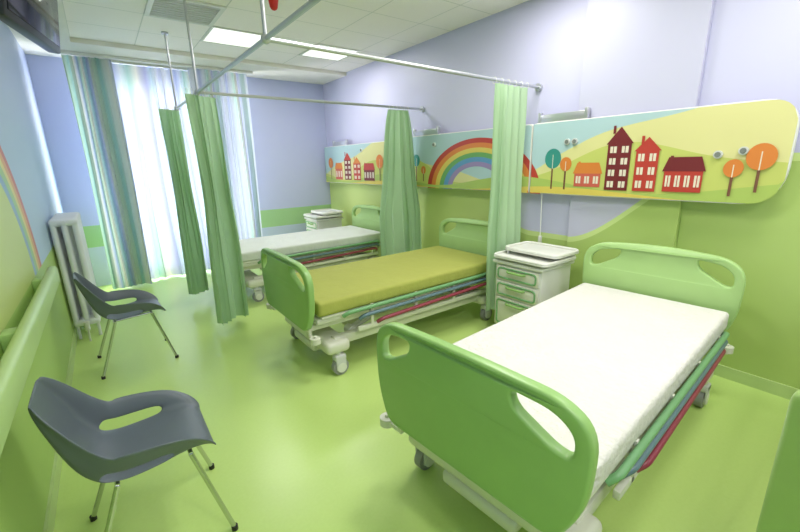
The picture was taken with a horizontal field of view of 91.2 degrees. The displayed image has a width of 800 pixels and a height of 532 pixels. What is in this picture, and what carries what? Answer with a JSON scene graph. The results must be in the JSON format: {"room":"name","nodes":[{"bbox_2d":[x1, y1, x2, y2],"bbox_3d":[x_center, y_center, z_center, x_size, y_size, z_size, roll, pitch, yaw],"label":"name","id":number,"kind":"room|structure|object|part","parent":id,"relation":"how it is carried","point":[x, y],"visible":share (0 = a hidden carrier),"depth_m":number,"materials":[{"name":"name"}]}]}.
{"room":"hospital room","nodes":[
{"label":"hospital room","id":0,"kind":"room"},
{"bbox_2d":[0,21,73,531],"bbox_3d":[-1.759,-0.245,1.446,0.150,3.020,9.250,-12,18,-35],"label":"wall","id":1,"kind":"structure","parent":0,"point":[29,193],"depth_m":2.54,"materials":[{"name":"paint"}]},
{"bbox_2d":[0,266,59,456],"bbox_3d":[-0.693,0.633,0.450,0.110,0.130,5.990,-12,18,-35],"label":"wall handrail","id":2,"kind":"object","parent":1,"relation":"attached to","point":[19,344],"visible":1,"depth_m":1.58,"materials":[{"name":"green plastic"}]},
{"bbox_2d":[0,0,60,53],"bbox_3d":[-1.910,-1.308,1.843,0.354,0.402,0.660,-8,16,-23],"label":"television","id":3,"kind":"object","parent":1,"relation":"attached to","point":[37,21],"visible":1,"depth_m":1.93,"materials":[{"name":"black plastic"}]},
{"bbox_2d":[43,326,77,531],"bbox_3d":[-1.659,1.157,1.866,0.012,0.090,9.250,-12,18,-35],"label":"baseboard","id":4,"kind":"structure","parent":1,"relation":"attached to","point":[49,523],"depth_m":2.03,"materials":[{"name":"green plastic"}]},
{"bbox_2d":[25,54,330,286],"bbox_3d":[-2.963,-1.493,6.289,4.216,3.020,0.200,-12,18,-35],"label":"wall","id":5,"kind":"structure","parent":0,"point":[289,137],"depth_m":6.57,"materials":[{"name":"paint"}]},
{"bbox_2d":[62,0,527,71],"bbox_3d":[-0.200,-2.111,2.255,4.316,0.100,9.750,-12,18,-35],"label":"ceiling","id":6,"kind":"structure","parent":0,"point":[381,28],"depth_m":4.07,"materials":[{"name":"tile"}]},
{"bbox_2d":[7,0,345,84],"bbox_3d":[-0.168,-2.029,2.235,3.916,0.050,9.250,-12,18,-35],"label":"ceiling border","id":7,"kind":"structure","parent":6,"relation":"attached to","point":[265,70],"depth_m":5.03,"materials":[{"name":"paint"}]},
{"bbox_2d":[53,50,252,74],"bbox_3d":[-3.200,-2.718,5.298,2.300,0.035,0.270,-12,18,-35],"label":"track","id":8,"kind":"object","parent":7,"relation":"attached to","point":[114,59],"visible":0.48,"depth_m":5.15,"materials":[{"name":"white plastic"}]},
{"bbox_2d":[61,55,151,288],"bbox_3d":[-3.761,-1.125,5.120,0.484,2.916,0.127,-12,18,-35],"label":"window curtain","id":9,"kind":"object","parent":8,"relation":"hanging from","point":[91,81],"visible":1,"depth_m":5.08,"materials":[{"name":"fabric"}]},
{"bbox_2d":[112,63,210,278],"bbox_3d":[-3.292,-1.296,5.703,1.522,2.906,0.215,-12,18,-35],"label":"sheer curtain","id":10,"kind":"object","parent":8,"relation":"hanging from","point":[140,89],"visible":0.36,"depth_m":5.55,"materials":[{"name":"fabric"}]},
{"bbox_2d":[187,68,262,239],"bbox_3d":[-2.588,-1.390,6.009,0.801,2.916,0.127,-12,18,-35],"label":"window curtain","id":11,"kind":"object","parent":8,"relation":"hanging from","point":[234,113],"visible":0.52,"depth_m":5.98,"materials":[{"name":"fabric"}]},
{"bbox_2d":[144,0,226,26],"bbox_3d":[-2.010,-2.377,3.656,0.600,0.015,0.600,-12,18,-35],"label":"ceiling vent","id":12,"kind":"object","parent":6,"relation":"in","point":[199,13],"visible":0.94,"depth_m":3.65,"materials":[{"name":"white plastic"}]},
{"bbox_2d":[200,26,261,47],"bbox_3d":[-1.889,-2.595,4.467,0.600,0.012,0.600,-12,18,-35],"label":"recessed light","id":13,"kind":"object","parent":6,"relation":"in","point":[215,34],"visible":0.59,"depth_m":4.43,"materials":[{"name":"white plastic"}]},
{"bbox_2d":[268,0,278,10],"bbox_3d":[-1.093,-2.273,3.385,0.110,0.120,0.110,-12,18,-35],"label":"fire alarm","id":14,"kind":"object","parent":6,"relation":"attached to","point":[273,4],"visible":1,"depth_m":3.37,"materials":[{"name":"red plastic"}]},
{"bbox_2d":[299,43,360,60],"bbox_3d":[-0.929,-2.801,5.157,0.600,0.012,0.600,-12,18,-35],"label":"recessed light","id":15,"kind":"object","parent":6,"relation":"in","point":[308,53],"visible":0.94,"depth_m":5.20,"materials":[{"name":"white plastic"}]},
{"bbox_2d":[161,0,542,111],"bbox_3d":[0.561,-1.703,2.410,2.661,0.805,6.925,-12,18,-35],"label":"rail","id":16,"kind":"object","parent":6,"relation":"hanging from","point":[266,38],"visible":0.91,"depth_m":2.79,"materials":[{"name":"metal"}]},
{"bbox_3d":[-2.530,-2.138,4.330,0.070,0.796,0.070,-12,18,-35],"label":"hanger rod","id":17,"kind":"part","parent":16,"relation":"part of","materials":[{"name":"metal"}]},
{"bbox_2d":[157,103,208,294],"bbox_3d":[-2.487,-0.712,4.532,0.120,2.154,0.265,5,16,23],"label":"privacy curtain","id":18,"kind":"object","parent":16,"relation":"hanging from","point":[189,229],"visible":0.98,"depth_m":4.52,"materials":[{"name":"green fabric"}]},
{"bbox_3d":[-1.817,-1.911,3.405,0.070,0.796,0.070,-12,18,-35],"label":"hanger rod","id":19,"kind":"part","parent":16,"relation":"part of","materials":[{"name":"metal"}]},
{"bbox_2d":[183,87,248,325],"bbox_3d":[-1.760,-0.508,3.772,0.166,2.194,0.336,7,17,28],"label":"privacy curtain","id":20,"kind":"object","parent":16,"relation":"hanging from","point":[226,263],"visible":0.97,"depth_m":3.76,"materials":[{"name":"green fabric"}]},
{"bbox_3d":[-0.460,-1.123,1.750,0.028,0.027,6.900,-12,18,-35],"label":"long rail","id":21,"kind":"part","parent":16,"relation":"part of","materials":[{"name":"metal"}]},
{"bbox_3d":[-0.720,-1.562,1.981,0.070,0.796,0.070,-12,18,-35],"label":"hanger rod","id":22,"kind":"part","parent":16,"relation":"part of","materials":[{"name":"metal"}]},
{"bbox_3d":[-0.757,-1.777,4.254,2.626,0.070,0.070,-12,18,-35],"label":"cross rail","id":23,"kind":"part","parent":16,"relation":"part of","materials":[{"name":"metal"}]},
{"bbox_2d":[380,105,421,255],"bbox_3d":[0.005,-0.997,5.026,0.651,1.974,0.155,-12,18,-35],"label":"privacy curtain","id":24,"kind":"object","parent":16,"relation":"hanging from","point":[400,217],"visible":0.94,"depth_m":5.02,"materials":[{"name":"green fabric"}]},
{"bbox_3d":[0.294,-1.443,2.890,2.631,0.070,0.071,-13,19,-37],"label":"cross rail","id":25,"kind":"part","parent":16,"relation":"part of","materials":[{"name":"metal"}]},
{"bbox_2d":[486,78,528,310],"bbox_3d":[0.987,-0.604,3.639,0.498,2.074,0.122,-12,18,-35],"label":"privacy curtain","id":26,"kind":"object","parent":16,"relation":"hanging from","point":[510,101],"visible":0.83,"depth_m":3.58,"materials":[{"name":"green fabric"}]},
{"bbox_2d":[54,268,789,531],"bbox_3d":[-0.124,0.905,3.051,4.316,0.100,9.750,-12,18,-35],"label":"floor","id":27,"kind":"structure","parent":0,"point":[301,445],"depth_m":2.28,"materials":[{"name":"green plastic"}]},
{"bbox_2d":[48,212,102,340],"bbox_3d":[-3.259,0.081,3.971,0.212,1.174,0.875,-12,18,-35],"label":"radiator","id":28,"kind":"object","parent":27,"relation":"on","point":[66,229],"visible":0.86,"depth_m":3.76,"materials":[{"name":"white metal"}]},
{"bbox_2d":[73,272,178,379],"bbox_3d":[-2.317,0.415,3.330,0.574,0.810,0.498,-13,19,-38],"label":"chair","id":29,"kind":"object","parent":27,"relation":"on","point":[96,297],"visible":1,"depth_m":3.24,"materials":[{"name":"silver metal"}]},
{"bbox_3d":[-2.573,0.598,3.423,0.185,0.406,0.021,-5,15,-14],"label":"leg","id":30,"kind":"part","parent":29,"relation":"part of","materials":[{"name":"silver metal"}]},
{"bbox_3d":[-2.317,0.670,3.124,0.021,0.406,0.185,6,16,25],"label":"leg","id":31,"kind":"part","parent":29,"relation":"part of","materials":[{"name":"silver metal"}]},
{"bbox_3d":[-2.017,0.594,3.362,0.150,0.414,0.021,-3,15,-7],"label":"leg","id":32,"kind":"part","parent":29,"relation":"part of","materials":[{"name":"silver metal"}]},
{"bbox_2d":[28,377,237,531],"bbox_3d":[-1.122,0.812,1.713,0.574,0.810,0.498,-12,18,-35],"label":"chair","id":33,"kind":"object","parent":27,"relation":"on","point":[69,419],"visible":1,"depth_m":1.68,"materials":[{"name":"grey plastic"}]},
{"bbox_3d":[-1.375,0.991,1.819,0.185,0.406,0.021,-4,15,-11],"label":"leg","id":34,"kind":"part","parent":33,"relation":"part of","materials":[{"name":"silver metal"}]},
{"bbox_3d":[-1.135,1.067,1.508,0.021,0.406,0.185,6,17,28],"label":"leg","id":35,"kind":"part","parent":33,"relation":"part of","materials":[{"name":"silver metal"}]},
{"bbox_3d":[-1.063,0.919,2.042,0.021,0.414,0.150,4,16,20],"label":"leg","id":36,"kind":"part","parent":33,"relation":"part of","materials":[{"name":"silver metal"}]},
{"bbox_3d":[-0.823,0.995,1.731,0.150,0.414,0.021,-2,15,-4],"label":"leg","id":37,"kind":"part","parent":33,"relation":"part of","materials":[{"name":"silver metal"}]},
{"bbox_2d":[239,205,380,301],"bbox_3d":[-1.316,-0.265,5.479,2.238,0.980,1.026,-12,18,-35],"label":"hospital bed","id":38,"kind":"object","parent":27,"relation":"on","point":[320,248],"visible":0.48,"depth_m":5.29,"materials":[{"name":"white fabric"}]},
{"bbox_3d":[-1.318,-0.350,5.457,2.000,0.115,0.930,-12,18,-35],"label":"mattress","id":39,"kind":"part","parent":38,"relation":"part of","materials":[{"name":"white fabric"}]},
{"bbox_3d":[-1.360,-0.091,5.488,2.020,0.270,0.910,-12,18,-35],"label":"frame","id":40,"kind":"part","parent":38,"relation":"part of","materials":[{"name":"white metal"}]},
{"bbox_3d":[-0.984,-0.201,5.149,1.756,0.070,0.059,-12,18,-35],"label":"rail","id":41,"kind":"part","parent":38,"relation":"part of","materials":[{"name":"green metal"}]},
{"bbox_3d":[-0.929,-0.163,5.197,1.606,0.080,0.059,-12,18,-35],"label":"rail","id":42,"kind":"part","parent":38,"relation":"part of","materials":[{"name":"blue metal"}]},
{"bbox_3d":[-0.877,-0.116,5.244,1.406,0.100,0.059,-12,18,-35],"label":"rail","id":43,"kind":"part","parent":38,"relation":"part of","materials":[{"name":"red metal"}]},
{"bbox_3d":[-0.458,-0.644,6.047,0.082,0.580,1.004,-12,18,-35],"label":"headboard","id":44,"kind":"part","parent":38,"relation":"part of","materials":[{"name":"green plastic"}]},
{"bbox_2d":[303,209,342,230],"bbox_3d":[-1.299,-0.530,6.758,0.519,0.839,0.576,-12,18,-35],"label":"base cabinet","id":45,"kind":"object","parent":27,"relation":"on","point":[320,218],"visible":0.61,"depth_m":6.56,"materials":[{"name":"white plastic"}]},
{"bbox_3d":[-1.488,-0.693,6.604,0.020,0.130,0.440,-12,18,-35],"label":"drawer","id":46,"kind":"part","parent":45,"relation":"part of","materials":[{"name":"white plastic"}]},
{"bbox_2d":[303,213,341,218],"bbox_3d":[-1.318,-0.870,6.667,0.496,0.073,0.566,-12,18,-35],"label":"tray","id":47,"kind":"object","parent":45,"relation":"on","point":[308,215],"depth_m":6.53,"materials":[{"name":"plastic"}]},
{"bbox_2d":[311,209,342,214],"bbox_3d":[-1.250,-0.929,6.686,0.386,0.035,0.556,-12,18,-35],"label":"tray","id":48,"kind":"object","parent":45,"relation":"on","point":[320,211],"depth_m":6.68,"materials":[{"name":"white plastic"}]},
{"bbox_2d":[261,218,491,374],"bbox_3d":[-0.060,0.151,3.784,2.238,0.980,1.026,-12,18,-35],"label":"hospital bed","id":49,"kind":"object","parent":27,"relation":"on","point":[403,287],"visible":0.88,"depth_m":3.36,"materials":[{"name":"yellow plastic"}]},
{"bbox_3d":[-0.927,0.150,3.115,0.082,0.525,1.002,-12,18,-35],"label":"footboard","id":50,"kind":"part","parent":49,"relation":"part of","materials":[{"name":"green plastic"}]},
{"bbox_3d":[-0.104,0.325,3.793,2.020,0.270,0.910,-12,18,-35],"label":"frame","id":51,"kind":"part","parent":49,"relation":"part of","materials":[{"name":"white metal"}]},
{"bbox_3d":[-0.062,0.066,3.761,2.000,0.115,0.930,-12,18,-35],"label":"mattress","id":52,"kind":"part","parent":49,"relation":"part of","materials":[{"name":"yellow fabric"}]},
{"bbox_3d":[0.272,0.215,3.454,1.756,0.070,0.059,-12,18,-35],"label":"rail","id":53,"kind":"part","parent":49,"relation":"part of","materials":[{"name":"green metal"}]},
{"bbox_3d":[0.327,0.254,3.502,1.606,0.080,0.059,-12,18,-35],"label":"rail","id":54,"kind":"part","parent":49,"relation":"part of","materials":[{"name":"blue metal"}]},
{"bbox_3d":[0.379,0.300,3.549,1.406,0.100,0.059,-12,18,-35],"label":"rail","id":55,"kind":"part","parent":49,"relation":"part of","materials":[{"name":"red metal"}]},
{"bbox_3d":[0.798,-0.228,4.352,0.082,0.580,1.004,-12,18,-35],"label":"headboard","id":56,"kind":"part","parent":49,"relation":"part of","materials":[{"name":"green plastic"}]},
{"bbox_2d":[493,241,578,322],"bbox_3d":[1.207,0.249,3.569,0.519,0.839,0.576,-12,18,-35],"label":"base cabinet","id":57,"kind":"object","parent":27,"relation":"on","point":[529,274],"visible":0.8,"depth_m":3.41,"materials":[{"name":"white plastic"}]},
{"bbox_3d":[1.019,0.443,3.503,0.017,0.240,0.407,-12,18,-35],"label":"green trim","id":58,"kind":"part","parent":57,"relation":"part of","materials":[{"name":"green plastic"}]},
{"bbox_3d":[1.027,0.442,3.509,0.020,0.265,0.440,-12,18,-35],"label":"door","id":59,"kind":"part","parent":57,"relation":"part of","materials":[{"name":"white plastic"}]},
{"bbox_3d":[1.003,0.357,3.470,0.042,0.021,0.201,-12,18,-35],"label":"handle","id":60,"kind":"part","parent":57,"relation":"part of","materials":[{"name":"green plastic"}]},
{"bbox_3d":[0.999,0.207,3.431,0.042,0.021,0.201,-12,18,-35],"label":"handle","id":61,"kind":"part","parent":57,"relation":"part of","materials":[{"name":"green plastic"}]},
{"bbox_3d":[1.014,0.232,3.448,0.017,0.115,0.407,-12,18,-35],"label":"green trim","id":62,"kind":"part","parent":57,"relation":"part of","materials":[{"name":"green plastic"}]},
{"bbox_3d":[0.996,0.067,3.394,0.042,0.021,0.201,-12,18,-35],"label":"handle","id":63,"kind":"part","parent":57,"relation":"part of","materials":[{"name":"green plastic"}]},
{"bbox_3d":[1.022,0.232,3.454,0.020,0.140,0.440,-12,18,-35],"label":"drawer","id":64,"kind":"part","parent":57,"relation":"part of","materials":[{"name":"white plastic"}]},
{"bbox_3d":[1.010,0.087,3.410,0.017,0.105,0.407,-12,18,-35],"label":"green trim","id":65,"kind":"part","parent":57,"relation":"part of","materials":[{"name":"green plastic"}]},
{"bbox_3d":[1.018,0.087,3.416,0.020,0.130,0.440,-12,18,-35],"label":"drawer","id":66,"kind":"part","parent":57,"relation":"part of","materials":[{"name":"white plastic"}]},
{"bbox_2d":[494,250,575,267],"bbox_3d":[1.189,-0.091,3.478,0.496,0.073,0.566,-12,18,-35],"label":"tray","id":67,"kind":"object","parent":57,"relation":"on","point":[518,258],"depth_m":3.36,"materials":[{"name":"plastic"}]},
{"bbox_2d":[505,241,578,258],"bbox_3d":[1.256,-0.149,3.497,0.386,0.035,0.556,-12,18,-35],"label":"tray","id":68,"kind":"object","parent":57,"relation":"on","point":[550,251],"depth_m":3.47,"materials":[{"name":"white plastic"}]},
{"bbox_2d":[377,242,745,531],"bbox_3d":[1.038,0.534,2.229,2.238,0.980,1.026,-14,19,-39],"label":"hospital bed","id":69,"kind":"object","parent":27,"relation":"on","point":[534,416],"visible":1,"depth_m":1.70,"materials":[{"name":"green plastic"}]},
{"bbox_3d":[0.222,0.548,1.500,0.082,0.525,1.002,-14,19,-39],"label":"footboard","id":70,"kind":"part","parent":69,"relation":"part of","materials":[{"name":"green plastic"}]},
{"bbox_3d":[0.997,0.709,2.235,2.020,0.270,0.910,-14,19,-39],"label":"frame","id":71,"kind":"part","parent":69,"relation":"part of","materials":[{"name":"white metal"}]},
{"bbox_3d":[1.036,0.449,2.207,2.000,0.115,0.930,-14,19,-39],"label":"mattress","id":72,"kind":"part","parent":69,"relation":"part of","materials":[{"name":"white fabric"}]},
{"bbox_3d":[1.845,0.141,2.859,0.082,0.580,1.004,-14,19,-39],"label":"headboard","id":73,"kind":"part","parent":69,"relation":"part of","materials":[{"name":"green plastic"}]},
{"bbox_3d":[1.395,0.591,1.924,1.756,0.070,0.059,-14,19,-39],"label":"rail","id":74,"kind":"part","parent":69,"relation":"part of","materials":[{"name":"green metal"}]},
{"bbox_3d":[1.446,0.629,1.976,1.606,0.080,0.059,-14,19,-39],"label":"rail","id":75,"kind":"part","parent":69,"relation":"part of","materials":[{"name":"blue metal"}]},
{"bbox_3d":[1.496,0.675,2.026,1.406,0.100,0.059,-14,19,-39],"label":"rail","id":76,"kind":"part","parent":69,"relation":"part of","materials":[{"name":"red metal"}]},
{"bbox_2d":[756,390,799,531],"bbox_3d":[2.120,0.710,1.305,2.208,1.060,1.026,-12,18,-35],"label":"hospital bed","id":77,"kind":"object","parent":27,"relation":"on","point":[780,511],"visible":1,"depth_m":0.96,"materials":[{"name":"green plastic"}]},
{"bbox_2d":[323,0,799,388],"bbox_3d":[1.495,-0.943,3.782,0.150,3.020,9.250,-12,18,-35],"label":"wall","id":78,"kind":"structure","parent":0,"point":[753,50],"depth_m":3.41,"materials":[{"name":"paint"}]},
{"bbox_2d":[324,139,383,184],"bbox_3d":[-0.652,-1.674,6.263,0.092,0.710,2.320,-12,18,-35],"label":"mural panel","id":79,"kind":"object","parent":78,"relation":"attached to","point":[362,163],"visible":0.74,"depth_m":6.33,"materials":[{"name":"multicoloured printed mural graphic"}]},
{"bbox_2d":[332,139,347,145],"bbox_3d":[-1.016,-2.090,6.678,0.055,0.100,0.480,-12,18,-35],"label":"light","id":80,"kind":"object","parent":79,"relation":"attached to","point":[341,143],"depth_m":6.62,"materials":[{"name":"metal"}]},
{"bbox_2d":[412,124,533,192],"bbox_3d":[0.693,-1.256,4.515,0.092,0.730,1.930,-12,18,-35],"label":"mural panel","id":81,"kind":"object","parent":78,"relation":"attached to","point":[454,160],"visible":0.67,"depth_m":4.50,"materials":[{"name":"multicoloured plastic"}]},
{"bbox_2d":[413,126,439,136],"bbox_3d":[0.332,-1.681,4.923,0.055,0.100,0.480,-12,18,-35],"label":"light","id":82,"kind":"object","parent":81,"relation":"attached to","point":[434,132],"depth_m":4.87,"materials":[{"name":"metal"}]},
{"bbox_2d":[567,0,714,288],"bbox_3d":[1.830,-0.795,3.189,0.045,3.020,0.870,-12,18,-35],"label":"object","id":83,"kind":"structure","parent":78,"relation":"attached to","point":[639,56],"depth_m":3.03,"materials":[{"name":"paint"}]},
{"bbox_2d":[530,99,799,203],"bbox_3d":[1.821,-0.897,3.051,0.092,0.730,1.815,-12,18,-35],"label":"mural panel","id":84,"kind":"object","parent":78,"relation":"attached to","point":[738,152],"visible":1,"depth_m":2.83,"materials":[{"name":"multicoloured plastic"}]},
{"bbox_2d":[538,197,541,242],"bbox_3d":[1.375,-0.462,3.813,0.030,0.480,0.030,-12,18,-35],"label":"pull cord","id":85,"kind":"object","parent":84,"relation":"hanging from","point":[539,237],"visible":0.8,"depth_m":3.84,"materials":[{"name":"white plastic"}]},
{"bbox_3d":[1.373,-0.492,3.811,0.012,0.420,0.018,-12,18,-35],"label":"cord","id":86,"kind":"part","parent":85,"relation":"part of","materials":[{"name":"white plastic"}]},
{"bbox_2d":[538,107,590,122],"bbox_3d":[1.446,-1.326,3.477,0.055,0.100,0.480,-12,18,-35],"label":"light","id":87,"kind":"object","parent":84,"relation":"attached to","point":[582,116],"depth_m":3.42,"materials":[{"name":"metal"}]},
{"bbox_2d":[564,139,569,144],"bbox_3d":[1.463,-1.088,3.433,0.024,0.052,0.052,-12,18,-35],"label":"socket","id":88,"kind":"object","parent":84,"relation":"attached to","point":[566,141],"depth_m":3.43,"materials":[{"name":"grey plastic"}]},
{"bbox_2d":[571,138,577,143],"bbox_3d":[1.505,-1.074,3.378,0.024,0.052,0.052,-12,18,-35],"label":"socket","id":89,"kind":"object","parent":84,"relation":"attached to","point":[573,140],"depth_m":3.37,"materials":[{"name":"grey plastic"}]},
{"bbox_2d":[713,151,722,158],"bbox_3d":[2.123,-0.744,2.617,0.024,0.052,0.052,-12,18,-35],"label":"socket","id":90,"kind":"object","parent":84,"relation":"attached to","point":[716,154],"depth_m":2.61,"materials":[{"name":"grey plastic"}]},
{"bbox_2d":[738,146,748,154],"bbox_3d":[2.200,-0.738,2.511,0.024,0.052,0.052,-12,18,-35],"label":"socket","id":91,"kind":"object","parent":84,"relation":"attached to","point":[742,150],"depth_m":2.51,"materials":[{"name":"grey plastic"}]},
{"bbox_2d":[701,359,799,399],"bbox_3d":[1.448,0.491,4.096,0.057,0.090,9.250,-12,18,-35],"label":"baseboard","id":92,"kind":"structure","parent":78,"relation":"attached to","point":[772,387],"depth_m":2.76,"materials":[{"name":"green plastic"}]}
]}

